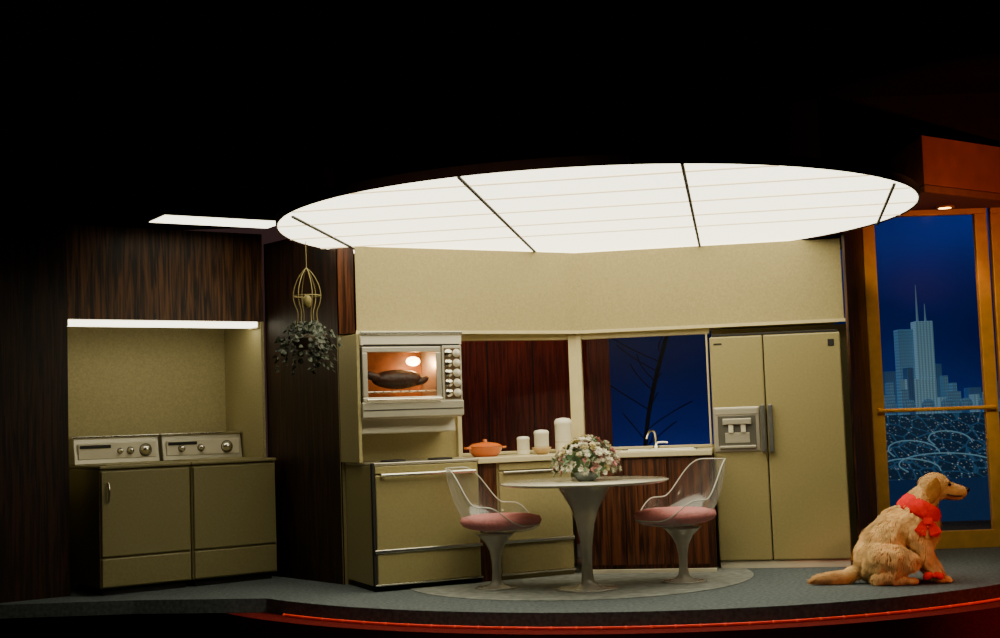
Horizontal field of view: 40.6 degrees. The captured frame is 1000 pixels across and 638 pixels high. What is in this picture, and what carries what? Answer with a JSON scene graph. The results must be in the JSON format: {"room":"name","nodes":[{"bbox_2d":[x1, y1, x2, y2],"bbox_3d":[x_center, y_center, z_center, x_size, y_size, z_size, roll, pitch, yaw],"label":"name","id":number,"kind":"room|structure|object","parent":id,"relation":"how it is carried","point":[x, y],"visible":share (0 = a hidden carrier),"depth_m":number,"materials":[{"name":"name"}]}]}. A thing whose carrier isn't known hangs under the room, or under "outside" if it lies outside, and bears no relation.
{"room":"theater stage set","nodes":[
{"label":"theater stage set","id":0,"kind":"room"},
{"bbox_2d":[0,613,192,637],"bbox_3d":[0.071,2.043,5.111,24.000,0.190,16.500,-2,-4,0],"label":"floor","id":1,"kind":"structure","parent":0,"point":[125,625],"depth_m":10.98,"materials":[{"name":"black paint"}]},
{"bbox_2d":[0,220,265,602],"bbox_3d":[-3.732,0.673,9.876,4.010,2.700,0.780,1,-5,-34],"label":"wall","id":2,"kind":"structure","parent":0,"point":[105,330],"depth_m":10.19,"materials":[{"name":"brown wood"}]},
{"bbox_2d":[67,319,259,329],"bbox_3d":[-2.591,0.044,10.380,1.354,0.049,1.009,-2,-4,0],"label":"light","id":3,"kind":"object","parent":2,"relation":"attached to","point":[85,324],"depth_m":10.39,"materials":[{"name":"white plastic"}]},
{"bbox_2d":[264,239,344,584],"bbox_3d":[-1.482,0.669,10.334,0.731,2.620,0.842,-2,-4,0],"label":"wall wood","id":4,"kind":"structure","parent":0,"point":[303,407],"depth_m":10.28,"materials":[{"name":"brown wood"}]},
{"bbox_2d":[286,127,323,204],"bbox_3d":[-1.641,0.290,11.766,0.100,3.600,1.700,-2,-4,0],"label":"wall","id":5,"kind":"structure","parent":0,"point":[305,169],"depth_m":11.16,"materials":[{"name":"brown wood"}]},
{"bbox_2d":[337,247,355,334],"bbox_3d":[-1.133,-0.196,10.111,0.120,0.635,0.410,-2,-4,0],"label":"wall panel","id":6,"kind":"object","parent":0,"point":[345,256],"depth_m":9.93,"materials":[{"name":"brown wood"}]},
{"bbox_2d":[337,334,577,584],"bbox_3d":[-0.315,1.030,10.337,1.930,1.820,0.100,0,-5,-25],"label":"wall","id":7,"kind":"structure","parent":0,"point":[450,436],"depth_m":10.30,"materials":[{"name":"beige paint"}]},
{"bbox_2d":[362,431,445,460],"bbox_3d":[-0.778,0.950,10.065,0.800,0.200,0.010,0,-5,-25],"label":"backsplash","id":8,"kind":"structure","parent":7,"relation":"attached to","point":[417,445],"depth_m":10.08,"materials":[{"name":"beige paint"}]},
{"bbox_2d":[456,416,462,456],"bbox_3d":[-0.335,0.609,10.338,0.035,0.890,0.110,0,-5,-25],"label":"trim","id":9,"kind":"structure","parent":7,"relation":"attached to","point":[458,419],"depth_m":10.27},
{"bbox_2d":[463,449,554,455],"bbox_3d":[0.102,1.039,10.513,0.905,0.022,0.090,0,-5,-25],"label":"sill","id":10,"kind":"structure","parent":7,"relation":"attached to","point":[551,450],"depth_m":10.45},
{"bbox_2d":[324,164,612,543],"bbox_3d":[-0.290,0.303,12.563,2.600,3.600,0.100,-2,-4,0],"label":"wall","id":11,"kind":"structure","parent":0,"point":[509,362],"depth_m":12.49,"materials":[{"name":"brown wood"}]},
{"bbox_2d":[486,341,490,441],"bbox_3d":[-0.122,0.293,12.506,0.015,3.600,0.014,-2,-4,0],"label":"trim","id":12,"kind":"structure","parent":11,"relation":"attached to","point":[486,341],"depth_m":12.47,"materials":[{"name":"brown wood"}]},
{"bbox_2d":[531,341,535,430],"bbox_3d":[0.297,0.278,12.506,0.015,3.600,0.014,-2,-4,0],"label":"trim","id":13,"kind":"structure","parent":11,"relation":"attached to","point":[531,341],"depth_m":12.47,"materials":[{"name":"brown wood"}]},
{"bbox_2d":[0,0,999,229],"bbox_3d":[-0.072,-2.067,7.175,24.000,0.100,20.000,-2,-4,0],"label":"ceiling","id":14,"kind":"structure","parent":0,"point":[117,113],"depth_m":9.81,"materials":[{"name":"black paint"}]},
{"bbox_2d":[146,207,276,221],"bbox_3d":[-2.074,-0.741,9.931,0.960,0.049,0.380,1,-5,-33],"label":"housing","id":15,"kind":"object","parent":14,"relation":"attached to","point":[163,211],"visible":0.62,"depth_m":9.72,"materials":[{"name":"metal"}]},
{"bbox_2d":[150,215,275,227],"bbox_3d":[-2.073,-0.714,9.929,0.920,0.004,0.340,1,-5,-33],"label":"diffuser","id":16,"kind":"object","parent":14,"relation":"attached to","point":[173,219],"visible":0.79,"depth_m":9.90,"materials":[{"name":"white plastic"}]},
{"bbox_2d":[0,520,999,626],"bbox_3d":[0.570,1.981,10.655,14.000,0.099,5.450,-2,-4,0],"label":"floor","id":17,"kind":"structure","parent":0,"point":[772,594],"depth_m":8.79,"materials":[{"name":"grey carpet"}]},
{"bbox_2d":[69,434,190,595],"bbox_3d":[-2.779,1.441,10.126,0.685,1.140,0.812,1,-5,-34],"label":"washing machine","id":18,"kind":"object","parent":17,"relation":"on","point":[129,508],"visible":0.98,"depth_m":9.86,"materials":[{"name":"metal"}]},
{"bbox_2d":[158,431,276,585],"bbox_3d":[-2.218,1.452,10.531,0.685,1.140,0.780,1,-5,-34],"label":"dryer","id":19,"kind":"object","parent":17,"relation":"on","point":[233,502],"visible":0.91,"depth_m":10.24,"materials":[{"name":"metal"}]},
{"bbox_2d":[338,331,483,591],"bbox_3d":[-0.645,1.002,9.764,0.837,1.812,0.663,0,-5,-25],"label":"stove","id":20,"kind":"object","parent":17,"relation":"on","point":[400,392],"visible":0.99,"depth_m":9.61,"materials":[{"name":"metal"}]},
{"bbox_2d":[359,348,362,402],"bbox_3d":[-1.047,0.414,9.754,0.050,0.390,0.360,0,-5,-25],"label":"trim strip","id":21,"kind":"object","parent":20,"relation":"in","point":[360,349],"depth_m":9.57,"materials":[{"name":"silver metal"}]},
{"bbox_2d":[361,417,454,433],"bbox_3d":[-0.731,0.780,9.928,0.770,0.115,0.250,0,-5,-25],"label":"hood","id":22,"kind":"object","parent":20,"relation":"attached to","point":[433,425],"depth_m":9.84,"materials":[{"name":"metal"}]},
{"bbox_2d":[359,331,461,345],"bbox_3d":[-0.640,0.140,9.744,0.724,0.097,0.368,-2,-4,0],"label":"trim panel","id":23,"kind":"object","parent":20,"relation":"in","point":[409,338],"depth_m":9.73,"materials":[{"name":"metal"}]},
{"bbox_2d":[345,458,477,465],"bbox_3d":[-0.643,1.035,9.788,0.812,0.020,0.585,0,-5,-25],"label":"cooktop","id":24,"kind":"object","parent":20,"relation":"in","point":[348,461],"depth_m":9.61,"materials":[{"name":"metal"}]},
{"bbox_2d":[421,352,435,395],"bbox_3d":[-0.444,0.414,10.034,0.180,0.390,0.360,0,-5,-25],"label":"wall","id":25,"kind":"structure","parent":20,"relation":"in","point":[428,359],"depth_m":9.99,"materials":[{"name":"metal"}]},
{"bbox_2d":[444,467,541,589],"bbox_3d":[-0.042,1.438,9.341,0.675,0.829,0.600,-3,-5,18],"label":"chair","id":26,"kind":"object","parent":17,"relation":"on","point":[495,537],"visible":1,"depth_m":9.23,"materials":[{"name":"plastic"}]},
{"bbox_2d":[460,512,541,530],"bbox_3d":[0.007,1.400,9.327,0.570,0.100,0.570,-3,-5,18],"label":"cushion","id":27,"kind":"object","parent":26,"relation":"on","point":[497,521],"depth_m":9.12,"materials":[{"name":"pink fabric"}]},
{"bbox_2d":[478,460,575,581],"bbox_3d":[0.091,1.485,10.080,0.752,0.845,0.590,0,-5,-25],"label":"base cabinet","id":28,"kind":"object","parent":17,"relation":"on","point":[547,549],"visible":0.62,"depth_m":9.83,"materials":[{"name":"beige wood"}]},
{"bbox_2d":[500,476,668,592],"bbox_3d":[0.581,1.453,9.115,1.146,0.722,1.146,-2,-4,0],"label":"table","id":29,"kind":"object","parent":17,"relation":"on","point":[584,499],"visible":0.98,"depth_m":9.04,"materials":[{"name":"plastic"}]},
{"bbox_2d":[573,472,597,480],"bbox_3d":[0.582,1.056,9.065,0.180,0.060,0.180,-2,-4,0],"label":"bowl","id":30,"kind":"object","parent":29,"relation":"on","point":[591,476],"depth_m":9.00,"materials":[{"name":"ceramic"}]},
{"bbox_2d":[550,434,621,480],"bbox_3d":[0.569,0.930,9.068,0.499,0.313,0.427,-2,-4,0],"label":"flower bouquet","id":31,"kind":"object","parent":29,"relation":"on","point":[585,463],"visible":1,"depth_m":8.98,"materials":[{"name":"white plant"}]},
{"bbox_2d":[283,598,999,629],"bbox_3d":[1.598,1.839,8.712,5.910,0.020,1.561,-1,-4,-10],"label":"light","id":32,"kind":"object","parent":17,"relation":"on","point":[995,599],"visible":1,"depth_m":8.06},
{"bbox_2d":[592,453,718,573],"bbox_3d":[1.135,1.460,10.230,0.985,0.845,0.680,-3,-4,10],"label":"base cabinet","id":33,"kind":"object","parent":17,"relation":"on","point":[621,544],"visible":0.72,"depth_m":9.89,"materials":[{"name":"red wood"}]},
{"bbox_2d":[452,447,713,463],"bbox_3d":[0.634,1.028,10.177,2.052,0.040,1.000,-2,-4,0],"label":"countertop","id":34,"kind":"structure","parent":33,"relation":"on","point":[706,450],"depth_m":9.88,"materials":[{"name":"laminate"}]},
{"bbox_2d":[464,439,506,456],"bbox_3d":[-0.110,0.960,10.051,0.270,0.130,0.270,-4,-5,23],"label":"cooking pot","id":35,"kind":"object","parent":34,"relation":"on","point":[482,449],"visible":1,"depth_m":9.96,"materials":[{"name":"orange ceramic"}]},
{"bbox_2d":[469,446,502,456],"bbox_3d":[-0.109,0.986,10.049,0.270,0.078,0.270,0,-5,-25],"label":"bowl","id":36,"kind":"object","parent":35,"relation":"on","point":[476,451],"depth_m":9.95,"materials":[{"name":"orange ceramic"}]},
{"bbox_2d":[517,436,529,454],"bbox_3d":[0.176,0.957,10.218,0.098,0.140,0.098,0,-5,-25],"label":"canister","id":37,"kind":"object","parent":34,"relation":"on","point":[523,447],"visible":0.99,"depth_m":10.18,"materials":[{"name":"white ceramic"}]},
{"bbox_2d":[534,430,548,453],"bbox_3d":[0.317,0.937,10.318,0.116,0.185,0.116,0,-5,-25],"label":"canister","id":38,"kind":"object","parent":34,"relation":"on","point":[541,437],"visible":0.79,"depth_m":10.27,"materials":[{"name":"white ceramic"}]},
{"bbox_2d":[532,447,550,454],"bbox_3d":[0.313,0.986,10.090,0.150,0.055,0.150,0,-5,-25],"label":"mixing bowl","id":39,"kind":"object","parent":34,"relation":"on","point":[538,450],"visible":1,"depth_m":10.04,"materials":[{"name":"beige ceramic"}]},
{"bbox_2d":[554,418,571,451],"bbox_3d":[0.489,0.897,10.424,0.135,0.270,0.135,0,-5,-25],"label":"canister","id":40,"kind":"object","parent":34,"relation":"on","point":[563,431],"visible":0.74,"depth_m":10.37,"materials":[{"name":"white ceramic"}]},
{"bbox_2d":[646,430,667,448],"bbox_3d":[1.180,0.929,10.401,0.232,0.154,0.102,1,-5,-38],"label":"faucet","id":41,"kind":"object","parent":34,"relation":"on","point":[649,431],"visible":0.94,"depth_m":10.43,"materials":[{"name":"silver metal"}]},
{"bbox_2d":[620,447,697,451],"bbox_3d":[1.208,0.987,10.209,0.560,0.008,0.400,-3,-4,10],"label":"sink","id":42,"kind":"object","parent":34,"relation":"in","point":[687,448],"visible":1,"depth_m":10.12,"materials":[{"name":"silver metal"}]},
{"bbox_2d":[634,458,725,583],"bbox_3d":[1.261,1.393,9.341,0.675,0.829,0.600,0,-5,-22],"label":"chair","id":43,"kind":"object","parent":17,"relation":"on","point":[688,518],"visible":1,"depth_m":9.22,"materials":[{"name":"plastic"}]},
{"bbox_2d":[634,507,716,524],"bbox_3d":[1.211,1.358,9.325,0.570,0.100,0.570,0,-5,-22],"label":"cushion","id":44,"kind":"object","parent":43,"relation":"on","point":[659,515],"depth_m":9.12,"materials":[{"name":"pink fabric"}]},
{"bbox_2d":[709,329,851,567],"bbox_3d":[2.122,0.983,10.284,0.955,1.735,0.795,-3,-4,10],"label":"refrigerator","id":45,"kind":"object","parent":17,"relation":"on","point":[778,404],"visible":0.98,"depth_m":9.95,"materials":[{"name":"beige metal"}]},
{"bbox_2d":[722,418,750,424],"bbox_3d":[1.752,0.758,9.991,0.210,0.045,0.028,-3,-4,10],"label":"hood","id":46,"kind":"object","parent":45,"relation":"attached to","point":[725,421],"depth_m":9.98,"materials":[{"name":"plastic"}]},
{"bbox_2d":[807,472,969,585],"bbox_3d":[2.556,1.377,8.898,1.036,0.711,0.483,-4,-5,22],"label":"retriever","id":47,"kind":"object","parent":17,"relation":"on","point":[901,542],"visible":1,"depth_m":8.76,"materials":[{"name":"fur"}]},
{"bbox_2d":[935,529,999,548],"bbox_3d":[3.559,1.777,10.868,1.020,0.140,0.060,-2,-4,0],"label":"rail","id":48,"kind":"object","parent":17,"relation":"on","point":[977,538],"visible":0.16,"depth_m":10.84,"materials":[{"name":"gold metal"}]},
{"bbox_2d":[862,225,889,515],"bbox_3d":[3.053,0.448,10.969,0.100,2.560,0.060,-2,-4,0],"label":"stile","id":49,"kind":"object","parent":48,"relation":"on","point":[868,233],"visible":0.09,"depth_m":10.94,"materials":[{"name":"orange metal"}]},
{"bbox_2d":[972,213,999,528],"bbox_3d":[3.972,0.416,10.969,0.100,2.560,0.060,-2,-4,0],"label":"window frame","id":50,"kind":"structure","parent":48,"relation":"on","point":[979,221],"depth_m":10.95,"materials":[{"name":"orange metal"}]},
{"bbox_3d":[4.599,1.741,10.868,1.000,0.140,0.060,-2,-4,0],"label":"rail","id":51,"kind":"object","parent":17,"relation":"on","visible":0},
{"bbox_2d":[988,213,999,401],"bbox_3d":[4.102,0.411,10.969,0.100,2.560,0.060,-2,-4,0],"label":"stile","id":52,"kind":"object","parent":51,"relation":"on","point":[993,218],"visible":1,"depth_m":11.01,"materials":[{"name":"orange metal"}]},
{"bbox_2d":[332,98,852,258],"bbox_3d":[0.763,-1.123,11.189,4.246,1.236,0.796,-1,-4,-8],"label":"wall","id":53,"kind":"structure","parent":0,"point":[372,140],"depth_m":11.16,"materials":[{"name":"black paint"}]},
{"bbox_2d":[193,600,999,637],"bbox_3d":[2.675,2.102,10.540,9.800,0.304,5.650,-2,-4,0],"label":"stage edge","id":54,"kind":"structure","parent":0,"point":[982,620],"depth_m":8.07,"materials":[{"name":"red carpet"}]},
{"bbox_2d":[354,238,843,330],"bbox_3d":[0.749,-0.217,10.716,3.805,0.637,1.178,-1,-4,-8],"label":"soffit","id":55,"kind":"structure","parent":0,"point":[398,289],"depth_m":10.49,"materials":[{"name":"paint"}]},
{"bbox_2d":[275,153,919,254],"bbox_3d":[0.632,-0.672,9.195,4.264,0.066,4.264,-3,-4,10],"label":"ceiling light","id":56,"kind":"object","parent":55,"relation":"attached to","point":[607,202],"visible":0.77,"depth_m":8.40,"materials":[{"name":"white plastic"}]},
{"bbox_2d":[272,241,342,374],"bbox_3d":[-1.373,-0.196,9.600,0.501,1.174,0.499,-2,-4,0],"label":"hanging planter","id":57,"kind":"object","parent":56,"relation":"hanging from","point":[304,336],"visible":0.99,"depth_m":9.52,"materials":[{"name":"gold metal"}]},
{"bbox_2d":[581,324,857,561],"bbox_3d":[1.741,0.987,10.725,2.170,1.820,0.400,-3,-4,10],"label":"wall","id":58,"kind":"structure","parent":0,"point":[841,328],"depth_m":10.68,"materials":[{"name":"beige paint"}]},
{"bbox_2d":[568,334,584,447],"bbox_3d":[0.613,0.578,10.763,0.097,0.910,0.122,-3,-4,9],"label":"window mullion","id":59,"kind":"structure","parent":58,"relation":"attached to","point":[574,340],"depth_m":10.73,"materials":[{"name":"beige wood"}]},
{"bbox_2d":[356,318,844,333],"bbox_3d":[0.755,0.077,10.412,3.731,0.025,0.649,-1,-4,-8],"label":"trim","id":60,"kind":"structure","parent":58,"relation":"attached to","point":[838,319],"depth_m":10.50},
{"bbox_2d":[608,444,710,449],"bbox_3d":[1.188,1.012,10.654,0.955,0.022,0.090,-3,-4,10],"label":"sill","id":61,"kind":"structure","parent":58,"relation":"attached to","point":[690,445],"depth_m":10.59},
{"bbox_2d":[705,333,711,446],"bbox_3d":[1.635,0.558,10.575,0.015,0.890,0.030,-3,-4,10],"label":"window frame","id":62,"kind":"structure","parent":58,"relation":"attached to","point":[706,333],"depth_m":10.56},
{"bbox_2d":[841,228,877,539],"bbox_3d":[2.806,0.513,10.520,0.020,2.660,0.875,-4,-5,24],"label":"wall","id":63,"kind":"structure","parent":0,"point":[852,246],"depth_m":10.44,"materials":[{"name":"brown wood"}]},
{"bbox_2d":[850,92,999,169],"bbox_3d":[5.133,-1.446,11.111,4.440,0.910,0.070,-2,-4,0],"label":"wall","id":64,"kind":"structure","parent":0,"point":[882,126],"depth_m":11.10,"materials":[{"name":"black paint"}]},
{"bbox_2d":[898,208,985,216],"bbox_3d":[3.466,-0.884,11.068,1.020,0.080,0.060,-2,-4,0],"label":"rail","id":65,"kind":"object","parent":64,"relation":"attached to","point":[970,211],"visible":0.31,"depth_m":11.04,"materials":[{"name":"orange wood"}]},
{"bbox_2d":[987,207,999,213],"bbox_3d":[4.506,-0.920,11.068,1.000,0.080,0.060,-2,-4,0],"label":"rail","id":66,"kind":"object","parent":64,"relation":"attached to","point":[990,210],"visible":0.55,"depth_m":11.04,"materials":[{"name":"orange wood"}]},
{"bbox_2d":[889,135,999,193],"bbox_3d":[3.810,-1.180,10.559,1.298,0.370,0.938,-2,-4,0],"label":"soffit","id":67,"kind":"structure","parent":0,"point":[933,161],"depth_m":10.37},
{"bbox_2d":[935,205,954,209],"bbox_3d":[3.571,-0.895,10.838,0.150,0.018,0.150,-2,-4,0],"label":"recessed light","id":68,"kind":"object","parent":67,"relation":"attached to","point":[942,207],"visible":1,"depth_m":10.81,"materials":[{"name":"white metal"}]},
{"bbox_2d":[910,185,999,210],"bbox_3d":[3.818,-0.963,10.543,1.298,0.055,0.938,-2,-4,0],"label":"ceiling","id":69,"kind":"structure","parent":0,"point":[931,197],"depth_m":10.51,"materials":[{"name":"brown wood"}]},
{"label":"outside","id":70,"kind":"structure","parent":0,"visible":0},
{"bbox_2d":[609,208,997,446],"bbox_3d":[2.723,0.608,15.942,9.400,4.090,0.100,-2,-4,0],"label":"night sky backdrop","id":71,"kind":"structure","parent":70,"point":[934,254],"depth_m":15.92,"materials":[{"name":"blue paint"}]},
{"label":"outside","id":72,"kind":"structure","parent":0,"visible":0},
{"bbox_3d":[0.590,2.579,14.546,14.000,0.100,2.380,-2,-4,0],"label":"ground","id":73,"kind":"structure","parent":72,"visible":0},
{"bbox_2d":[611,336,692,445],"bbox_3d":[1.558,1.238,13.734,0.852,2.386,0.128,-2,-4,0],"label":"bare tree","id":74,"kind":"object","parent":73,"relation":"on","point":[656,375],"visible":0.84,"depth_m":13.74,"materials":[{"name":"black plant"}]},
{"bbox_2d":[883,285,999,414],"bbox_3d":[4.818,1.012,15.154,2.100,2.820,0.540,-2,-4,0],"label":"city skyline","id":75,"kind":"object","parent":73,"relation":"on","point":[920,382],"visible":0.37,"depth_m":15.13,"materials":[{"name":"blue paint"}]},
{"bbox_2d":[885,411,999,521],"bbox_3d":[4.861,1.666,14.127,4.400,1.360,1.350,-2,-4,0],"label":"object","id":76,"kind":"structure","parent":73,"relation":"on","point":[970,471],"depth_m":13.90,"materials":[{"name":"blue"}]},
{"bbox_2d":[888,430,986,471],"bbox_3d":[4.448,1.374,14.003,1.200,0.412,0.852,-2,-4,0],"label":"street lights","id":77,"kind":"object","parent":76,"relation":"on","point":[939,452],"visible":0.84,"depth_m":13.95},
{"bbox_3d":[3.063,0.743,10.897,0.030,0.040,0.040,-2,-4,0],"label":"post","id":78,"kind":"object","parent":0,"visible":0},
{"bbox_2d":[879,405,995,412],"bbox_3d":[3.522,0.725,10.877,0.940,0.030,0.032,-2,-4,0],"label":"push bar","id":79,"kind":"object","parent":78,"relation":"attached to","point":[984,406],"visible":1,"depth_m":10.86,"materials":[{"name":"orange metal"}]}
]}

